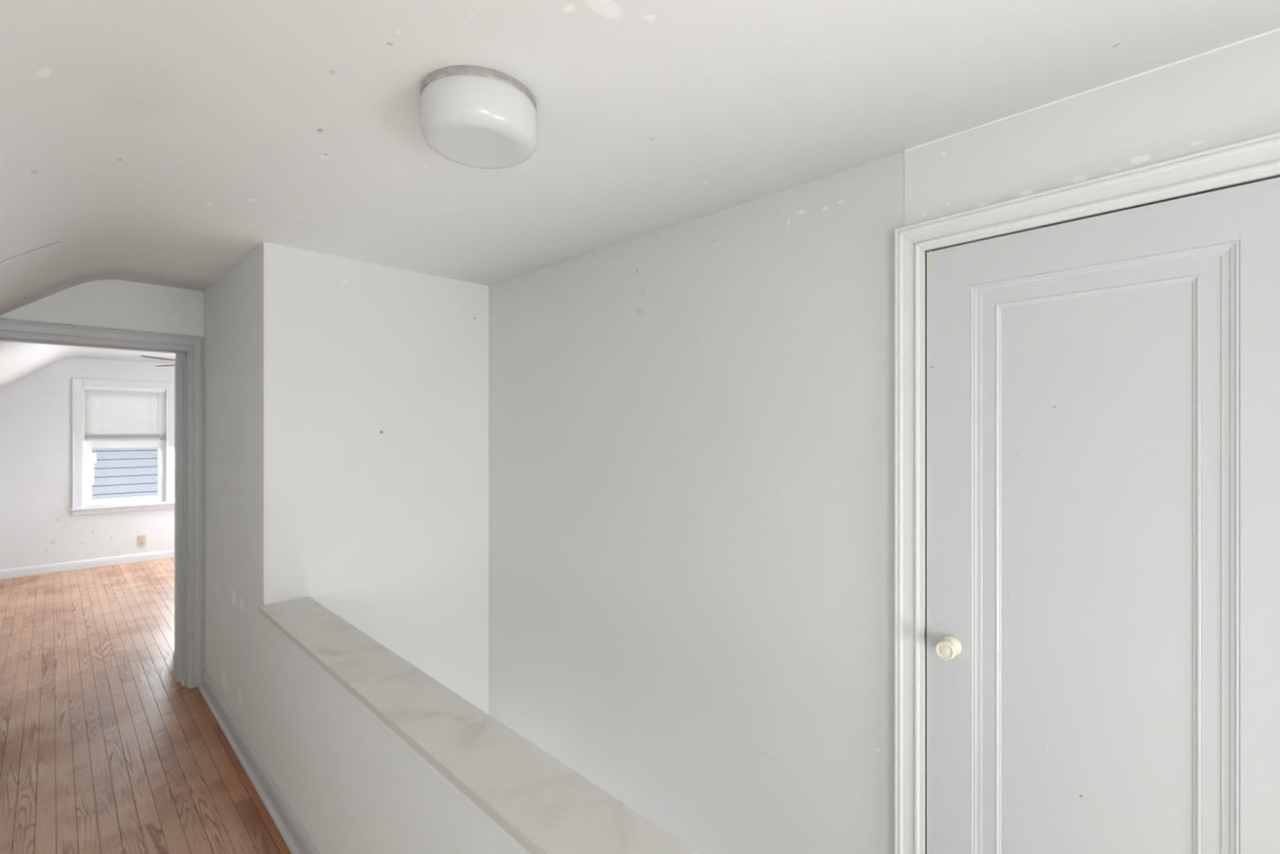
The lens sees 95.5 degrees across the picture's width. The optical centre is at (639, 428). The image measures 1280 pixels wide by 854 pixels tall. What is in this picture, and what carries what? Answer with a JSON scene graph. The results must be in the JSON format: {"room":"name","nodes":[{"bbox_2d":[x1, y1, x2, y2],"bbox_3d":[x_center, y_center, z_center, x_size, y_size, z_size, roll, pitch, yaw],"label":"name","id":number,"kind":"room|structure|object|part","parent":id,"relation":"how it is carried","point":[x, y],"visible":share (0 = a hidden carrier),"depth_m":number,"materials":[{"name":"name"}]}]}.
{"room":"upstairs hallway","nodes":[
{"label":"upstairs hallway","id":0,"kind":"room"},
{"bbox_2d":[0,357,174,569],"bbox_3d":[-5.592,0.329,6.974,0.160,2.452,4.550,0,0,45],"label":"wall","id":1,"kind":"structure","parent":0,"point":[38,526],"depth_m":6.21,"materials":[{"name":"paint"}]},
{"bbox_2d":[0,549,174,578],"bbox_3d":[-5.525,1.489,6.918,0.014,0.092,4.334,0,0,45],"label":"baseboard","id":2,"kind":"structure","parent":1,"relation":"attached to","point":[89,563],"depth_m":6.35,"materials":[{"name":"paint"}]},
{"bbox_2d":[70,377,174,515],"bbox_3d":[-5.882,0.202,6.649,0.205,1.494,0.900,0,0,45],"label":"window","id":3,"kind":"structure","parent":1,"relation":"in","point":[82,447],"depth_m":6.46,"materials":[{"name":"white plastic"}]},
{"bbox_3d":[-6.114,0.163,6.323,0.012,1.408,0.076,0,0,45],"label":"casing","id":4,"kind":"part","parent":3,"relation":"part of","materials":[{"name":"paint"}]},
{"bbox_3d":[-6.141,-0.129,6.458,0.035,0.648,0.050,0,0,45],"label":"sash","id":5,"kind":"part","parent":3,"relation":"part of","materials":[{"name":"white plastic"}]},
{"bbox_3d":[-6.108,0.500,6.435,0.035,0.726,0.064,0,0,45],"label":"sash","id":6,"kind":"part","parent":3,"relation":"part of","materials":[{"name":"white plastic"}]},
{"bbox_3d":[-5.836,0.880,6.603,0.075,0.026,0.900,0,0,45],"label":"sill","id":7,"kind":"part","parent":3,"relation":"part of","materials":[{"name":"paint"}]},
{"bbox_3d":[-5.887,0.828,6.658,0.035,0.070,0.565,0,0,45],"label":"sash rail","id":8,"kind":"part","parent":3,"relation":"part of","materials":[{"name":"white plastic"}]},
{"bbox_3d":[-5.887,0.177,6.658,0.035,0.080,0.565,0,0,45],"label":"sash rail","id":9,"kind":"part","parent":3,"relation":"part of","materials":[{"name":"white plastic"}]},
{"bbox_2d":[84,386,165,438],"bbox_3d":[-5.853,-0.170,6.631,0.034,0.566,0.693,0,0,45],"label":"window blind","id":10,"kind":"object","parent":3,"relation":"attached to","point":[109,412],"visible":1,"depth_m":6.62,"materials":[{"name":"white fabric"}]},
{"bbox_3d":[-5.856,0.106,6.633,0.027,0.013,0.693,0,0,45],"label":"rail","id":11,"kind":"part","parent":10,"relation":"part of","materials":[{"name":"white plastic"}]},
{"bbox_2d":[137,534,146,546],"bbox_3d":[-5.739,1.292,6.704,0.010,0.124,0.076,0,0,45],"label":"wall outlet","id":12,"kind":"object","parent":1,"relation":"attached to","point":[141,538],"visible":1,"depth_m":6.70,"materials":[{"name":"beige plastic"}]},
{"bbox_2d":[0,341,176,390],"bbox_3d":[-3.978,-0.260,5.377,4.380,1.132,4.550,0,0,45],"label":"ceiling","id":13,"kind":"structure","parent":0,"point":[19,361],"depth_m":5.49,"materials":[{"name":"paint"}]},
{"bbox_2d":[140,355,175,366],"bbox_3d":[-4.171,-0.657,5.659,0.943,0.218,0.943,0,0,-33],"label":"ceiling fan","id":14,"kind":"object","parent":13,"relation":"hanging from","point":[156,357],"visible":0.06,"depth_m":5.20,"materials":[{"name":"metal"}]},
{"bbox_3d":[-4.258,-0.622,5.263,0.136,0.032,0.452,0,0,12],"label":"blade","id":15,"kind":"part","parent":14,"relation":"part of","materials":[{"name":"laminate"}]},
{"bbox_3d":[-4.567,-0.622,5.746,0.452,0.032,0.136,0,0,12],"label":"blade","id":16,"kind":"part","parent":14,"relation":"part of","materials":[{"name":"laminate"}]},
{"bbox_2d":[0,279,203,348],"bbox_3d":[-3.282,0.319,2.887,0.113,2.472,1.988,0,0,45],"label":"wall","id":17,"kind":"structure","parent":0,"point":[118,304],"depth_m":3.23,"materials":[{"name":"paint"}]},
{"bbox_2d":[0,557,291,853],"bbox_3d":[-1.767,1.635,3.190,10.600,0.200,4.350,0,0,45],"label":"floor","id":18,"kind":"structure","parent":0,"point":[103,750],"depth_m":2.92,"materials":[{"name":"brown wood"}]},
{"bbox_2d":[203,247,518,853],"bbox_3d":[-1.187,1.644,2.182,3.857,4.982,0.157,0,0,45],"label":"wall","id":19,"kind":"structure","parent":0,"point":[351,786],"depth_m":2.37,"materials":[{"name":"paint"}]},
{"bbox_2d":[0,319,204,688],"bbox_3d":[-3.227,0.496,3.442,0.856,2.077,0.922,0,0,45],"label":"door frame","id":20,"kind":"structure","parent":19,"relation":"in","point":[188,362],"depth_m":3.44,"materials":[{"name":"grey wood"}]},
{"bbox_3d":[-2.630,0.497,3.451,0.020,2.077,0.068,0,0,45],"label":"casing leg","id":21,"kind":"part","parent":20,"relation":"part of","materials":[{"name":"white wood"}]},
{"bbox_2d":[197,669,320,853],"bbox_3d":[-1.246,1.486,2.109,3.838,0.098,0.030,0,0,45],"label":"baseboard","id":22,"kind":"structure","parent":19,"relation":"attached to","point":[295,835],"depth_m":2.48,"materials":[{"name":"white wood"}]},
{"bbox_2d":[257,596,700,853],"bbox_3d":[-0.680,0.788,1.680,2.470,0.061,0.198,0,0,45],"label":"half wall cap","id":23,"kind":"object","parent":19,"relation":"on","point":[532,800],"depth_m":1.37,"materials":[{"name":"marble"}]},
{"bbox_3d":[-0.745,0.800,1.628,2.450,0.038,0.009,0,0,45],"label":"bed moulding","id":24,"kind":"part","parent":23,"relation":"part of","materials":[{"name":"paint"}]},
{"bbox_2d":[257,242,488,762],"bbox_3d":[-1.267,1.644,2.914,0.100,4.982,1.086,0,0,45],"label":"wall","id":25,"kind":"structure","parent":0,"point":[373,379],"depth_m":2.84,"materials":[{"name":"paint"}]},
{"bbox_2d":[0,0,1279,315],"bbox_3d":[-0.654,-0.317,1.050,6.207,1.124,3.074,0,0,45],"label":"ceiling","id":26,"kind":"structure","parent":0,"point":[154,142],"depth_m":1.41,"materials":[{"name":"paint"}]},
{"bbox_2d":[418,66,537,168],"bbox_3d":[-0.388,-0.737,1.412,0.277,0.119,0.277,0,0,45],"label":"ceiling light","id":27,"kind":"object","parent":26,"relation":"attached to","point":[470,116],"visible":1,"depth_m":1.32,"materials":[{"name":"glass"}]},
{"bbox_2d":[488,27,1279,853],"bbox_3d":[0.864,1.644,1.655,4.900,4.982,0.129,0,0,45],"label":"wall","id":28,"kind":"structure","parent":0,"point":[691,423],"depth_m":2.07,"materials":[{"name":"paint"}]},
{"bbox_2d":[894,131,1279,853],"bbox_3d":[1.080,0.474,1.398,0.878,2.122,0.178,0,0,45],"label":"door","id":29,"kind":"structure","parent":28,"relation":"in","point":[1087,411],"depth_m":1.37,"materials":[{"name":"white wood"}]},
{"bbox_3d":[0.764,0.482,1.648,0.076,2.106,0.027,0,0,45],"label":"casing leg","id":30,"kind":"part","parent":29,"relation":"part of","materials":[{"name":"white wood"}]},
{"bbox_3d":[0.828,0.591,1.563,0.052,0.052,0.059,0,0,45],"label":"knob","id":31,"kind":"part","parent":29,"relation":"part of","materials":[{"name":"beige ceramic"}]},
{"bbox_3d":[1.073,0.454,1.391,0.360,1.539,0.018,0,0,45],"label":"panel","id":32,"kind":"part","parent":29,"relation":"part of","materials":[{"name":"white wood"}]},
{"bbox_3d":[1.068,0.453,1.386,0.388,1.567,0.013,0,0,45],"label":"panel moulding","id":33,"kind":"part","parent":29,"relation":"part of","materials":[{"name":"white wood"}]},
{"bbox_3d":[1.071,-0.441,1.389,0.504,0.118,0.035,0,0,45],"label":"rail","id":34,"kind":"part","parent":29,"relation":"part of","materials":[{"name":"white wood"}]},
{"bbox_3d":[1.066,0.453,1.384,0.504,1.684,0.020,0,0,45],"label":"panel moulding","id":35,"kind":"part","parent":29,"relation":"part of","materials":[{"name":"white wood"}]},
{"label":"outside","id":36,"kind":"structure","parent":0,"visible":0},
{"bbox_3d":[-13.302,4.835,14.565,20.600,0.200,30.000,0,0,45],"label":"lawn","id":37,"kind":"structure","parent":36,"visible":0},
{"bbox_2d":[89,434,159,499],"bbox_3d":[-10.053,1.335,11.351,7.140,7.400,12.600,0,0,45],"label":"house","id":38,"kind":"structure","parent":37,"relation":"on","point":[131,472],"depth_m":9.01,"materials":[{"name":"blue"}]}
]}

